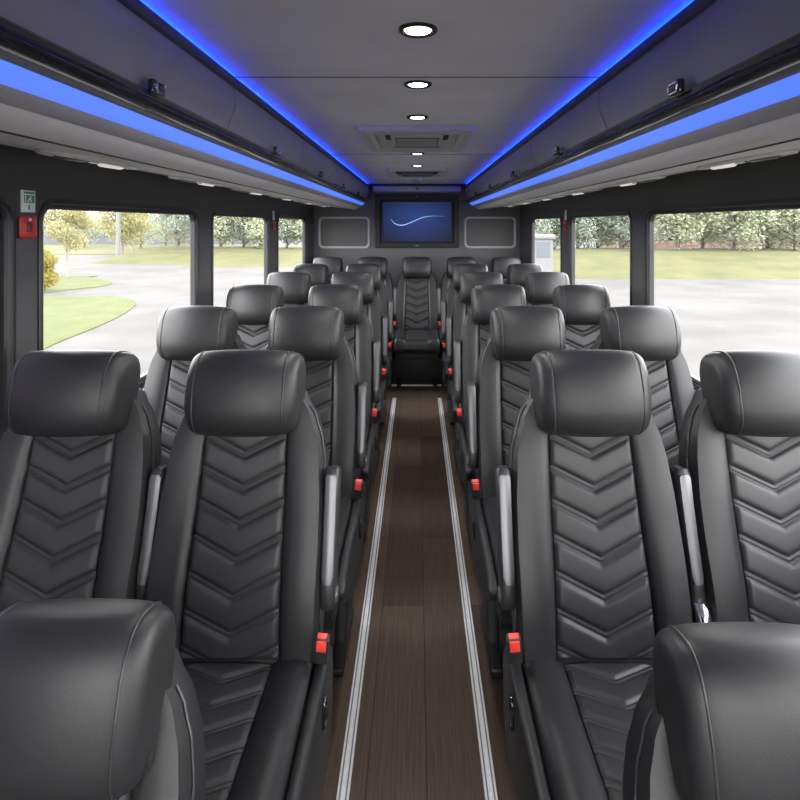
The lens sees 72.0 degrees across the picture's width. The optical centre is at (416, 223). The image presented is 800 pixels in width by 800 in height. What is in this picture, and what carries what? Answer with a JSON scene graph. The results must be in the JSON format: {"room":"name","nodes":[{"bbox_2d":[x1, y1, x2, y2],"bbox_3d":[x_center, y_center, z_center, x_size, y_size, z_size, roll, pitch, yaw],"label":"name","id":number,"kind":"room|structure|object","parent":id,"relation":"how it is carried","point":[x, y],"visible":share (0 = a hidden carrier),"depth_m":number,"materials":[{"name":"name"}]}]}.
{"room":"vehicle interior","nodes":[
{"label":"vehicle interior","id":0,"kind":"room"},
{"bbox_2d":[0,144,313,426],"bbox_3d":[-1.115,0.490,2.180,0.030,2.000,7.360,0,0,0],"label":"wall","id":1,"kind":"structure","parent":0,"point":[50,177],"depth_m":1.92,"materials":[{"name":"plastic"}]},
{"bbox_2d":[0,196,15,440],"bbox_3d":[-1.105,0.298,0.289,0.045,0.748,2.430,0,0,0],"label":"window","id":2,"kind":"structure","parent":1,"relation":"in","point":[5,204],"depth_m":1.48,"materials":[{"name":"black"}]},
{"bbox_2d":[18,216,36,237],"bbox_3d":[-1.092,0.008,1.545,0.016,0.062,0.064,0,0,0],"label":"alarm box","id":3,"kind":"object","parent":1,"relation":"attached to","point":[27,225],"visible":1,"depth_m":1.54,"materials":[{"name":"red plastic"}]},
{"bbox_2d":[21,190,34,212],"bbox_3d":[-1.098,-0.064,1.553,0.008,0.062,0.054,0,0,0],"label":"exit sign","id":4,"kind":"object","parent":1,"relation":"attached to","point":[27,196],"visible":1,"depth_m":1.55,"materials":[{"name":"white plastic"}]},
{"bbox_2d":[37,199,198,389],"bbox_3d":[-1.105,0.298,2.180,0.045,0.748,1.172,0,0,0],"label":"window","id":5,"kind":"structure","parent":1,"relation":"in","point":[63,204],"depth_m":1.96,"materials":[{"name":"black"}]},
{"bbox_2d":[0,0,368,209],"bbox_3d":[-0.804,-0.328,2.180,0.592,0.360,7.360,0,0,0],"label":"luggage rack","id":6,"kind":"object","parent":1,"relation":"attached to","point":[28,121],"depth_m":1.18,"materials":[{"name":"plastic"}]},
{"bbox_2d":[34,149,137,169],"bbox_3d":[-0.936,-0.183,1.580,0.174,0.035,0.400,0,0,0],"label":"console","id":7,"kind":"object","parent":6,"relation":"attached to","point":[56,154],"visible":0.98,"depth_m":1.47,"materials":[{"name":"white plastic"}]},
{"bbox_2d":[0,0,234,127],"bbox_3d":[-0.525,-0.321,1.087,0.046,0.135,0.927,0,0,0],"label":"locker","id":8,"kind":"object","parent":6,"relation":"attached to","point":[106,33],"visible":0.98,"depth_m":0.99,"materials":[{"name":"plastic"}]},
{"bbox_2d":[0,16,367,201],"bbox_3d":[-0.537,-0.246,2.180,0.037,0.032,7.360,0,0,0],"label":"grab rail","id":9,"kind":"object","parent":6,"relation":"attached to","point":[15,39],"visible":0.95,"depth_m":0.97,"materials":[{"name":"black metal"}]},
{"bbox_2d":[168,175,222,186],"bbox_3d":[-0.936,-0.183,2.340,0.174,0.035,0.400,0,0,0],"label":"console","id":10,"kind":"object","parent":6,"relation":"attached to","point":[183,179],"visible":0.98,"depth_m":2.22,"materials":[{"name":"white plastic"}]},
{"bbox_2d":[226,88,302,163],"bbox_3d":[-0.525,-0.321,2.020,0.046,0.135,0.928,0,0,0],"label":"locker","id":11,"kind":"object","parent":6,"relation":"attached to","point":[248,120],"visible":0.9,"depth_m":1.86,"materials":[{"name":"plastic"}]},
{"bbox_2d":[298,139,333,180],"bbox_3d":[-0.525,-0.321,2.954,0.046,0.135,0.927,0,0,0],"label":"locker","id":12,"kind":"object","parent":6,"relation":"attached to","point":[311,159],"visible":0.89,"depth_m":2.83,"materials":[{"name":"plastic"}]},
{"bbox_2d":[331,163,351,189],"bbox_3d":[-0.525,-0.321,3.886,0.046,0.135,0.927,0,0,0],"label":"locker","id":13,"kind":"object","parent":6,"relation":"attached to","point":[340,176],"visible":0.88,"depth_m":3.79,"materials":[{"name":"plastic"}]},
{"bbox_2d":[211,210,269,305],"bbox_3d":[-1.105,0.298,3.515,0.045,0.748,1.142,0,0,0],"label":"window","id":14,"kind":"structure","parent":1,"relation":"in","point":[265,216],"depth_m":3.59,"materials":[{"name":"black"}]},
{"bbox_2d":[277,215,305,271],"bbox_3d":[-1.105,0.298,4.890,0.045,0.748,1.112,0,0,0],"label":"window","id":15,"kind":"structure","parent":1,"relation":"in","point":[303,218],"depth_m":4.92,"materials":[{"name":"black"}]},
{"bbox_2d":[140,0,693,183],"bbox_3d":[0.000,-0.434,2.180,1.110,0.022,7.360,0,0,0],"label":"ceiling","id":16,"kind":"structure","parent":0,"point":[331,68],"depth_m":1.40,"materials":[{"name":"grey plastic"}]},
{"bbox_2d":[358,125,475,151],"bbox_3d":[0.000,-0.411,2.720,0.510,0.027,0.700,0,0,0],"label":"ceiling vent","id":17,"kind":"object","parent":16,"relation":"in","point":[379,138],"visible":1,"depth_m":2.59,"materials":[{"name":"grey plastic"}]},
{"bbox_2d":[395,138,438,145],"bbox_3d":[0.000,-0.406,2.720,0.210,0.002,0.240,0,0,0],"label":"grille","id":18,"kind":"object","parent":17,"relation":"attached to","point":[398,141],"depth_m":2.72,"materials":[{"name":"black plastic"}]},
{"bbox_2d":[386,168,447,177],"bbox_3d":[0.000,-0.412,4.500,0.480,0.026,0.600,0,0,0],"label":"ceiling vent","id":19,"kind":"object","parent":16,"relation":"in","point":[402,172],"visible":1,"depth_m":4.35,"materials":[{"name":"grey plastic"}]},
{"bbox_2d":[403,80,431,88],"bbox_3d":[0.002,-0.421,1.667,0.086,0.007,0.086,0,0,0],"label":"recessed light","id":20,"kind":"object","parent":16,"relation":"in","point":[413,84],"visible":1,"depth_m":1.65,"materials":[{"name":"grey plastic"}]},
{"bbox_2d":[398,22,437,37],"bbox_3d":[0.002,-0.421,1.200,0.086,0.007,0.086,0,0,0],"label":"recessed light","id":21,"kind":"object","parent":16,"relation":"in","point":[413,29],"visible":1,"depth_m":1.19,"materials":[{"name":"grey plastic"}]},
{"bbox_2d":[314,189,519,357],"bbox_3d":[0.000,0.490,5.890,2.320,2.000,0.060,0,0,0],"label":"wall","id":22,"kind":"structure","parent":0,"point":[394,256],"depth_m":5.86,"materials":[{"name":"plastic"}]},
{"bbox_2d":[318,217,369,247],"bbox_3d":[-0.775,0.091,5.853,0.549,0.337,0.014,0,0,0],"label":"framed panel","id":23,"kind":"object","parent":22,"relation":"attached to","point":[333,232],"visible":1,"depth_m":5.86,"materials":[{"name":"grey plastic"}]},
{"bbox_2d":[375,195,458,247],"bbox_3d":[0.000,-0.027,5.824,0.883,0.556,0.072,0,0,0],"label":"television","id":24,"kind":"object","parent":22,"relation":"attached to","point":[401,221],"visible":1,"depth_m":5.83,"materials":[{"name":"black plastic"}]},
{"bbox_2d":[368,184,465,188],"bbox_3d":[0.000,-0.398,5.835,1.110,0.052,0.049,0,0,0],"label":"trim","id":25,"kind":"structure","parent":22,"relation":"attached to","point":[370,185],"depth_m":5.81,"materials":[{"name":"blue"}]},
{"bbox_2d":[373,186,460,192],"bbox_3d":[0.000,-0.368,5.811,0.930,0.070,0.099,0,0,0],"label":"bar","id":26,"kind":"object","parent":22,"relation":"attached to","point":[376,189],"visible":1,"depth_m":5.77,"materials":[{"name":"grey plastic"}]},
{"bbox_2d":[374,186,459,190],"bbox_3d":[0.000,-0.368,5.769,0.910,0.052,0.006,0,0,0],"label":"light strip","id":27,"kind":"object","parent":26,"relation":"attached to","point":[376,188],"depth_m":5.77,"materials":[{"name":"grey"}]},
{"bbox_2d":[464,217,515,247],"bbox_3d":[0.778,0.091,5.853,0.554,0.337,0.014,0,0,0],"label":"framed panel","id":28,"kind":"object","parent":22,"relation":"attached to","point":[479,232],"visible":1,"depth_m":5.86,"materials":[{"name":"grey plastic"}]},
{"bbox_2d":[320,367,516,799],"bbox_3d":[0.000,1.520,2.180,2.320,0.060,7.360,0,0,0],"label":"floor","id":29,"kind":"structure","parent":0,"point":[417,736],"depth_m":1.94,"materials":[{"name":"brown wood"}]},
{"bbox_2d":[0,349,166,611],"bbox_3d":[-0.848,0.902,1.149,0.449,1.176,0.723,0,0,0],"label":"seat","id":30,"kind":"object","parent":29,"relation":"on","point":[82,474],"visible":0.69,"depth_m":1.32,"materials":[{"name":"leather"}]},
{"bbox_2d":[0,598,204,799],"bbox_3d":[-0.478,1.005,0.585,0.390,0.918,0.605,0,0,0],"label":"seat","id":31,"kind":"object","parent":29,"relation":"on","point":[98,699],"visible":1,"depth_m":0.73,"materials":[{"name":"leather"}]},
{"bbox_2d":[144,305,245,464],"bbox_3d":[-0.834,0.902,1.891,0.449,1.176,0.723,0,0,0],"label":"seat","id":32,"kind":"object","parent":29,"relation":"on","point":[183,332],"visible":0.16,"depth_m":2.07,"materials":[{"name":"black leather"}]},
{"bbox_2d":[146,349,340,799],"bbox_3d":[-0.413,0.902,1.186,0.449,1.176,0.648,0,0,0],"label":"seat","id":33,"kind":"object","parent":29,"relation":"on","point":[244,559],"visible":0.83,"depth_m":1.29,"materials":[{"name":"leather"}]},
{"bbox_2d":[183,659,315,799],"bbox_3d":[-0.430,1.055,1.081,0.396,0.149,0.437,0,0,0],"label":"seat cushion","id":34,"kind":"object","parent":33,"relation":"on","point":[255,713],"depth_m":1.10,"materials":[{"name":"leather"}]},
{"bbox_2d":[226,284,283,349],"bbox_3d":[-0.834,0.902,2.647,0.449,1.176,0.723,0,0,0],"label":"seat","id":35,"kind":"object","parent":29,"relation":"on","point":[253,304],"visible":0.19,"depth_m":2.82,"materials":[{"name":"black leather"}]},
{"bbox_2d":[266,272,310,305],"bbox_3d":[-0.834,0.902,3.401,0.449,1.176,0.723,0,0,0],"label":"seat","id":36,"kind":"object","parent":29,"relation":"on","point":[296,286],"visible":0.09,"depth_m":3.57,"materials":[{"name":"black leather"}]},
{"bbox_2d":[293,263,330,286],"bbox_3d":[-0.834,0.902,4.157,0.449,1.176,0.723,0,0,0],"label":"seat","id":37,"kind":"object","parent":29,"relation":"on","point":[319,273],"visible":0.02,"depth_m":4.33,"materials":[{"name":"black leather"}]},
{"bbox_2d":[265,305,367,676],"bbox_3d":[-0.411,0.902,1.891,0.449,1.176,0.723,0,0,0],"label":"seat","id":38,"kind":"object","parent":29,"relation":"on","point":[334,388],"visible":0.23,"depth_m":2.04,"materials":[{"name":"black leather"}]},
{"bbox_2d":[324,496,353,622],"bbox_3d":[-0.428,1.055,1.790,0.396,0.149,0.520,0,0,0],"label":"seat cushion","id":39,"kind":"object","parent":38,"relation":"on","point":[346,521],"depth_m":1.77,"materials":[{"name":"leather"}]},
{"bbox_2d":[313,257,343,281],"bbox_3d":[-0.848,0.902,5.077,0.449,1.176,0.723,0,0,0],"label":"seat","id":40,"kind":"object","parent":29,"relation":"on","point":[335,264],"visible":0.02,"depth_m":5.25,"materials":[{"name":"black leather"}]},
{"bbox_2d":[308,284,380,543],"bbox_3d":[-0.411,0.902,2.647,0.449,1.176,0.723,0,0,0],"label":"seat","id":41,"kind":"object","parent":29,"relation":"on","point":[358,333],"visible":0.15,"depth_m":2.81,"materials":[{"name":"black leather"}]},
{"bbox_2d":[358,423,370,480],"bbox_3d":[-0.428,1.055,2.545,0.396,0.149,0.520,0,0,0],"label":"seat cushion","id":42,"kind":"object","parent":41,"relation":"on","point":[361,473],"depth_m":2.42,"materials":[{"name":"leather"}]},
{"bbox_2d":[331,272,387,469],"bbox_3d":[-0.411,0.902,3.401,0.449,1.176,0.723,0,0,0],"label":"seat","id":43,"kind":"object","parent":29,"relation":"on","point":[371,303],"visible":0.08,"depth_m":3.57,"materials":[{"name":"black leather"}]},
{"bbox_2d":[336,398,395,799],"bbox_3d":[-0.193,1.487,1.650,0.033,0.006,6.100,0,0,0],"label":"floor track","id":44,"kind":"object","parent":29,"relation":"on","point":[344,783],"visible":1,"depth_m":1.92,"materials":[{"name":"metal"}]},
{"bbox_2d":[346,263,392,424],"bbox_3d":[-0.411,0.902,4.157,0.449,1.176,0.723,0,0,0],"label":"seat","id":45,"kind":"object","parent":29,"relation":"on","point":[380,290],"visible":0.06,"depth_m":4.33,"materials":[{"name":"black leather"}]},
{"bbox_2d":[358,257,396,387],"bbox_3d":[-0.411,0.902,5.114,0.449,1.176,0.648,0,0,0],"label":"seat","id":46,"kind":"object","parent":29,"relation":"on","point":[386,278],"visible":0.08,"depth_m":5.25,"materials":[{"name":"black leather"}]},
{"bbox_2d":[394,257,439,387],"bbox_3d":[0.000,0.902,5.087,0.416,1.176,0.723,0,0,0],"label":"seat","id":47,"kind":"object","parent":29,"relation":"on","point":[416,337],"visible":0.98,"depth_m":5.21,"materials":[{"name":"leather"}]},
{"bbox_2d":[394,328,439,354],"bbox_3d":[0.000,1.055,4.985,0.396,0.149,0.520,0,0,0],"label":"seat cushion","id":48,"kind":"object","parent":47,"relation":"on","point":[408,341],"depth_m":4.75,"materials":[{"name":"leather"}]},
{"bbox_2d":[392,354,441,384],"bbox_3d":[0.000,1.360,5.340,0.470,0.260,0.520,0,0,0],"label":"plinth","id":49,"kind":"object","parent":29,"relation":"on","point":[409,371],"visible":0.71,"depth_m":5.08,"materials":[{"name":"black"}]},
{"bbox_2d":[437,257,475,387],"bbox_3d":[0.411,0.902,5.114,0.449,1.176,0.648,0,0,0],"label":"seat","id":50,"kind":"object","parent":29,"relation":"on","point":[447,278],"visible":0.1,"depth_m":5.25,"materials":[{"name":"black leather"}]},
{"bbox_2d":[441,263,487,424],"bbox_3d":[0.411,0.902,4.157,0.449,1.176,0.723,0,0,0],"label":"seat","id":51,"kind":"object","parent":29,"relation":"on","point":[453,290],"visible":0.09,"depth_m":4.33,"materials":[{"name":"black leather"}]},
{"bbox_2d":[438,398,497,799],"bbox_3d":[0.193,1.487,1.650,0.033,0.006,6.100,0,0,0],"label":"floor track","id":52,"kind":"object","parent":29,"relation":"on","point":[489,783],"visible":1,"depth_m":1.92,"materials":[{"name":"metal"}]},
{"bbox_2d":[446,272,502,469],"bbox_3d":[0.411,0.902,3.401,0.449,1.176,0.723,0,0,0],"label":"seat","id":53,"kind":"object","parent":29,"relation":"on","point":[462,303],"visible":0.07,"depth_m":3.57,"materials":[{"name":"black leather"}]},
{"bbox_2d":[453,284,525,543],"bbox_3d":[0.411,0.902,2.647,0.449,1.176,0.723,0,0,0],"label":"seat","id":54,"kind":"object","parent":29,"relation":"on","point":[475,333],"visible":0.09,"depth_m":2.81,"materials":[{"name":"black leather"}]},
{"bbox_2d":[463,423,475,480],"bbox_3d":[0.428,1.055,2.545,0.396,0.149,0.520,0,0,0],"label":"seat cushion","id":55,"kind":"object","parent":54,"relation":"on","point":[471,473],"depth_m":2.42,"materials":[{"name":"leather"}]},
{"bbox_2d":[490,257,520,283],"bbox_3d":[0.848,0.902,5.077,0.449,1.176,0.723,0,0,0],"label":"seat","id":56,"kind":"object","parent":29,"relation":"on","point":[498,264],"visible":0.03,"depth_m":5.25,"materials":[{"name":"black leather"}]},
{"bbox_2d":[466,305,568,676],"bbox_3d":[0.411,0.902,1.891,0.449,1.176,0.723,0,0,0],"label":"seat","id":57,"kind":"object","parent":29,"relation":"on","point":[501,386],"visible":0.29,"depth_m":2.04,"materials":[{"name":"black leather"}]},
{"bbox_2d":[480,496,511,622],"bbox_3d":[0.428,1.055,1.790,0.396,0.149,0.520,0,0,0],"label":"seat cushion","id":58,"kind":"object","parent":57,"relation":"on","point":[488,521],"depth_m":1.74,"materials":[{"name":"leather"}]},
{"bbox_2d":[504,263,542,289],"bbox_3d":[0.848,0.902,4.157,0.449,1.176,0.723,0,0,0],"label":"seat","id":59,"kind":"object","parent":29,"relation":"on","point":[516,273],"visible":0.02,"depth_m":4.33,"materials":[{"name":"black leather"}]},
{"bbox_2d":[525,272,569,306],"bbox_3d":[0.848,0.902,3.401,0.449,1.176,0.723,0,0,0],"label":"seat","id":60,"kind":"object","parent":29,"relation":"on","point":[539,286],"visible":0.02,"depth_m":3.57,"materials":[{"name":"black leather"}]},
{"bbox_2d":[553,284,610,349],"bbox_3d":[0.848,0.902,2.647,0.449,1.176,0.723,0,0,0],"label":"seat","id":61,"kind":"object","parent":29,"relation":"on","point":[581,306],"visible":0.16,"depth_m":2.82,"materials":[{"name":"black leather"}]},
{"bbox_2d":[495,349,691,799],"bbox_3d":[0.418,0.902,1.186,0.449,1.176,0.648,0,0,0],"label":"seat","id":62,"kind":"object","parent":29,"relation":"on","point":[592,565],"visible":0.84,"depth_m":1.29,"materials":[{"name":"leather"}]},
{"bbox_2d":[520,659,652,799],"bbox_3d":[0.435,1.055,1.081,0.396,0.149,0.437,0,0,0],"label":"seat cushion","id":63,"kind":"object","parent":62,"relation":"on","point":[579,712],"depth_m":1.11,"materials":[{"name":"leather"}]},
{"bbox_2d":[591,305,694,467],"bbox_3d":[0.848,0.902,1.891,0.449,1.176,0.723,0,0,0],"label":"seat","id":64,"kind":"object","parent":29,"relation":"on","point":[653,333],"visible":0.17,"depth_m":2.07,"materials":[{"name":"black leather"}]},
{"bbox_2d":[623,622,799,799],"bbox_3d":[0.466,1.020,0.581,0.390,0.889,0.597,0,0,0],"label":"seat","id":65,"kind":"object","parent":29,"relation":"on","point":[716,716],"visible":1,"depth_m":0.73,"materials":[{"name":"leather"}]},
{"bbox_2d":[669,349,799,624],"bbox_3d":[0.864,0.902,1.149,0.449,1.176,0.723,0,0,0],"label":"seat","id":66,"kind":"object","parent":29,"relation":"on","point":[736,478],"visible":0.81,"depth_m":1.32,"materials":[{"name":"leather"}]},
{"bbox_2d":[520,151,799,389],"bbox_3d":[1.115,0.490,2.180,0.030,2.000,7.360,0,0,0],"label":"wall","id":67,"kind":"structure","parent":0,"point":[779,178],"depth_m":2.53,"materials":[{"name":"plastic"}]},
{"bbox_2d":[531,214,561,271],"bbox_3d":[1.105,0.298,4.740,0.045,0.748,1.112,0,0,0],"label":"window","id":68,"kind":"structure","parent":67,"relation":"in","point":[555,216],"depth_m":4.78,"materials":[{"name":"black"}]},
{"bbox_2d":[569,210,631,305],"bbox_3d":[1.105,0.298,3.385,0.045,0.748,1.142,0,0,0],"label":"window","id":69,"kind":"structure","parent":67,"relation":"in","point":[573,216],"depth_m":3.67,"materials":[{"name":"black"}]},
{"bbox_2d":[465,0,799,209],"bbox_3d":[0.804,-0.328,2.180,0.592,0.360,7.360,0,0,0],"label":"luggage rack","id":70,"kind":"object","parent":67,"relation":"attached to","point":[774,127],"depth_m":1.26,"materials":[{"name":"plastic"}]},
{"bbox_2d":[482,163,502,189],"bbox_3d":[0.525,-0.321,3.886,0.046,0.135,0.927,0,0,0],"label":"locker","id":71,"kind":"object","parent":70,"relation":"attached to","point":[493,176],"visible":0.93,"depth_m":3.79,"materials":[{"name":"plastic"}]},
{"bbox_2d":[500,139,535,180],"bbox_3d":[0.525,-0.321,2.954,0.046,0.135,0.927,0,0,0],"label":"locker","id":72,"kind":"object","parent":70,"relation":"attached to","point":[521,159],"visible":0.97,"depth_m":2.83,"materials":[{"name":"plastic"}]},
{"bbox_2d":[531,88,607,163],"bbox_3d":[0.525,-0.321,2.020,0.046,0.135,0.928,0,0,0],"label":"locker","id":73,"kind":"object","parent":70,"relation":"attached to","point":[585,120],"visible":0.91,"depth_m":1.86,"materials":[{"name":"plastic"}]},
{"bbox_2d":[466,33,799,201],"bbox_3d":[0.537,-0.246,2.180,0.037,0.032,7.360,0,0,0],"label":"grab rail","id":74,"kind":"object","parent":70,"relation":"attached to","point":[785,54],"visible":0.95,"depth_m":1.06,"materials":[{"name":"black metal"}]},
{"bbox_2d":[611,175,665,186],"bbox_3d":[0.936,-0.183,2.340,0.174,0.035,0.400,0,0,0],"label":"console","id":75,"kind":"object","parent":70,"relation":"attached to","point":[647,179],"visible":0.98,"depth_m":2.22,"materials":[{"name":"white plastic"}]},
{"bbox_2d":[599,0,799,127],"bbox_3d":[0.525,-0.321,1.087,0.046,0.135,0.927,0,0,0],"label":"locker","id":76,"kind":"object","parent":70,"relation":"attached to","point":[727,33],"visible":0.98,"depth_m":1.01,"materials":[{"name":"plastic"}]},
{"bbox_2d":[696,149,799,169],"bbox_3d":[0.936,-0.183,1.580,0.174,0.035,0.400,0,0,0],"label":"console","id":77,"kind":"object","parent":70,"relation":"attached to","point":[777,154],"visible":0.98,"depth_m":1.47,"materials":[{"name":"white plastic"}]},
{"bbox_2d":[645,197,799,390],"bbox_3d":[1.105,0.298,1.510,0.045,0.748,2.272,0,0,0],"label":"window","id":78,"kind":"structure","parent":67,"relation":"in","point":[787,203],"depth_m":2.19,"materials":[{"name":"black"}]},
{"label":"outside","id":79,"kind":"structure","parent":0,"visible":0},
{"bbox_2d":[553,247,799,278],"bbox_3d":[30.733,1.837,28.150,58.533,0.867,11.700,0,0,0],"label":"grass bank","id":80,"kind":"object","parent":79,"point":[590,263],"visible":0.52,"depth_m":25.29,"materials":[{"name":"green plant"}]},
{"bbox_2d":[535,218,559,248],"bbox_3d":[7.053,-0.897,33.134,4.050,5.499,4.018,0,0,-4],"label":"tree","id":81,"kind":"object","parent":80,"relation":"on","point":[542,227],"visible":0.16,"depth_m":32.02,"materials":[{"name":"green plant"}]},
{"bbox_2d":[548,216,614,247],"bbox_3d":[9.526,-1.045,32.941,4.170,5.696,4.431,0,0,43],"label":"tree","id":82,"kind":"object","parent":80,"relation":"on","point":[581,225],"visible":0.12,"depth_m":32.49,"materials":[{"name":"green plant"}]},
{"bbox_2d":[580,216,626,247],"bbox_3d":[11.349,-0.937,34.506,4.184,5.499,4.319,0,0,0],"label":"tree","id":83,"kind":"object","parent":80,"relation":"on","point":[601,244],"visible":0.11,"depth_m":33.97,"materials":[{"name":"green plant"}]},
{"bbox_2d":[588,216,655,247],"bbox_3d":[12.153,-0.978,33.155,4.150,5.652,4.256,0,0,0],"label":"tree","id":84,"kind":"object","parent":80,"relation":"on","point":[622,234],"visible":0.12,"depth_m":32.80,"materials":[{"name":"green plant"}]},
{"bbox_2d":[654,212,723,249],"bbox_3d":[14.638,-1.000,31.049,4.508,5.392,4.568,0,0,10],"label":"tree","id":85,"kind":"object","parent":80,"relation":"on","point":[676,221],"visible":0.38,"depth_m":30.46,"materials":[{"name":"green plant"}]},
{"bbox_2d":[681,211,741,247],"bbox_3d":[17.359,-1.104,33.254,4.376,5.618,4.699,0,0,-9],"label":"tree","id":86,"kind":"object","parent":80,"relation":"on","point":[702,244],"visible":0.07,"depth_m":32.94,"materials":[{"name":"green plant"}]},
{"bbox_2d":[700,210,780,250],"bbox_3d":[17.780,-1.291,30.988,4.514,6.147,4.455,0,0,5],"label":"tree","id":87,"kind":"object","parent":80,"relation":"on","point":[736,235],"visible":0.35,"depth_m":30.43,"materials":[{"name":"green plant"}]},
{"bbox_2d":[730,209,799,248],"bbox_3d":[21.013,-0.805,32.954,4.616,5.313,4.330,0,0,-4],"label":"tree","id":88,"kind":"object","parent":80,"relation":"on","point":[767,246],"visible":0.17,"depth_m":32.29,"materials":[{"name":"green plant"}]},
{"bbox_2d":[755,209,799,249],"bbox_3d":[21.408,-1.017,31.251,4.623,5.751,4.501,0,0,0],"label":"tree","id":89,"kind":"object","parent":80,"relation":"on","point":[794,217],"visible":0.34,"depth_m":31.15,"materials":[{"name":"green plant"}]},
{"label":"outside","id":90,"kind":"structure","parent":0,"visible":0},
{"bbox_2d":[179,246,301,266],"bbox_3d":[-7.087,1.941,35.250,12.240,0.657,13.500,0,0,0],"label":"grass bank","id":91,"kind":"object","parent":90,"point":[291,256],"visible":0.28,"depth_m":31.29,"materials":[{"name":"green plant"}]},
{"bbox_2d":[231,217,283,247],"bbox_3d":[-10.682,-0.812,37.364,3.733,5.416,3.948,0,0,0],"label":"tree","id":92,"kind":"object","parent":91,"relation":"on","point":[256,226],"visible":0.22,"depth_m":36.57,"materials":[{"name":"green plant"}]},
{"bbox_2d":[279,219,301,247],"bbox_3d":[-9.005,-0.772,38.058,3.714,5.344,3.696,0,0,0],"label":"tree","id":93,"kind":"object","parent":91,"relation":"on","point":[286,237],"visible":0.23,"depth_m":37.61,"materials":[{"name":"green plant"}]},
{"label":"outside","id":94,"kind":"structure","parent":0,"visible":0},
{"bbox_2d":[89,244,263,263],"bbox_3d":[-14.379,1.899,36.250,9.243,0.741,11.500,0,0,0],"label":"grass bank","id":95,"kind":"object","parent":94,"point":[162,254],"visible":0.62,"depth_m":33.11,"materials":[{"name":"green plant"}]},
{"bbox_2d":[116,212,120,255],"bbox_3d":[-18.861,-0.710,34.710,0.269,6.100,0.280,0,0,0],"label":"utility pole","id":96,"kind":"object","parent":95,"relation":"on","point":[118,236],"visible":0.31,"depth_m":34.60,"materials":[{"name":"grey"}]},
{"bbox_2d":[146,214,189,247],"bbox_3d":[-15.938,-0.589,36.328,3.547,5.070,3.536,0,0,-24],"label":"tree","id":97,"kind":"object","parent":95,"relation":"on","point":[171,228],"visible":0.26,"depth_m":35.88,"materials":[{"name":"green plant"}]},
{"bbox_2d":[214,216,243,246],"bbox_3d":[-13.427,-0.838,37.535,3.833,5.465,3.777,0,0,32],"label":"tree","id":98,"kind":"object","parent":95,"relation":"on","point":[220,231],"visible":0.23,"depth_m":37.11,"materials":[{"name":"green plant"}]},
{"bbox_2d":[216,217,259,246],"bbox_3d":[-12.145,-0.747,38.608,3.956,5.345,3.905,0,0,0],"label":"tree","id":99,"kind":"object","parent":95,"relation":"on","point":[232,228],"visible":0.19,"depth_m":37.75,"materials":[{"name":"green plant"}]},
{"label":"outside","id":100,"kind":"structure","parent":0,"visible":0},
{"bbox_2d":[44,236,799,377],"bbox_3d":[0.000,2.240,70.000,300.000,0.001,260.000,0,0,0],"label":"ground","id":101,"kind":"structure","parent":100,"point":[713,314],"depth_m":15.70,"materials":[{"name":"grey asphalt"}]},
{"bbox_2d":[92,211,148,254],"bbox_3d":[-20.001,-0.061,37.238,3.466,4.810,3.592,0,0,40],"label":"tree","id":102,"kind":"object","parent":101,"relation":"on","point":[125,218],"visible":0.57,"depth_m":36.98,"materials":[{"name":"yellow plant"}]},
{"bbox_2d":[44,221,262,243],"bbox_3d":[-33.500,0.940,66.000,30.000,2.600,8.800,0,0,0],"label":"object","id":103,"kind":"structure","parent":101,"relation":"on","point":[102,239],"depth_m":62.00,"materials":[{"name":"grey"}]},
{"bbox_2d":[535,234,554,271],"bbox_3d":[5.250,1.340,23.200,0.960,1.800,0.860,0,0,0],"label":"booth","id":104,"kind":"object","parent":101,"relation":"on","point":[543,242],"visible":0.59,"depth_m":22.85,"materials":[{"name":"grey"}]},
{"bbox_2d":[600,212,799,247],"bbox_3d":[29.650,0.440,46.850,26.700,3.600,6.300,0,0,0],"label":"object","id":105,"kind":"structure","parent":101,"relation":"on","point":[690,245],"depth_m":43.90,"materials":[{"name":"brick"}]},
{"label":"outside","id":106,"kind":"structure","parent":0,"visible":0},
{"bbox_2d":[44,295,135,349],"bbox_3d":[-13.369,2.235,12.184,16.118,0.050,11.801,0,0,0],"label":"lawn","id":107,"kind":"structure","parent":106,"point":[65,317],"depth_m":13.58,"materials":[{"name":"green plant"}]},
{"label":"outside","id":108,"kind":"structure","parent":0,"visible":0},
{"bbox_2d":[44,276,111,292],"bbox_3d":[-22.768,2.235,20.410,22.945,0.050,8.493,0,0,7],"label":"lawn","id":109,"kind":"structure","parent":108,"point":[71,282],"depth_m":20.43,"materials":[{"name":"green plant"}]},
{"bbox_2d":[44,248,60,290],"bbox_3d":[-12.399,1.519,18.308,0.984,1.542,0.920,0,0,0],"label":"shrub","id":110,"kind":"object","parent":109,"relation":"on","point":[49,274],"visible":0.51,"depth_m":18.23,"materials":[{"name":"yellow plant"}]},
{"bbox_2d":[44,210,96,276],"bbox_3d":[-14.405,0.328,22.811,2.188,4.027,2.145,0,0,29],"label":"tree","id":111,"kind":"object","parent":109,"relation":"on","point":[79,219],"visible":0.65,"depth_m":22.55,"materials":[{"name":"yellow plant"}]},
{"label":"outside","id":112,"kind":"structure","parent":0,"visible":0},
{"bbox_2d":[44,244,257,254],"bbox_3d":[-43.500,2.250,50.000,53.000,0.080,20.000,0,0,0],"label":"lawn","id":113,"kind":"structure","parent":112,"point":[58,249],"depth_m":49.61,"materials":[{"name":"green plant"}]},
{"bbox_2d":[61,211,106,246],"bbox_3d":[-31.418,-0.054,51.801,4.471,4.791,4.575,0,0,31],"label":"tree","id":114,"kind":"object","parent":113,"relation":"on","point":[92,214],"visible":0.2,"depth_m":51.94,"materials":[{"name":"green plant"}]},
{"bbox_2d":[125,214,166,247],"bbox_3d":[-25.023,-0.110,50.265,4.449,4.923,4.535,0,0,-21],"label":"tree","id":115,"kind":"object","parent":113,"relation":"on","point":[147,238],"visible":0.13,"depth_m":50.04,"materials":[{"name":"green plant"}]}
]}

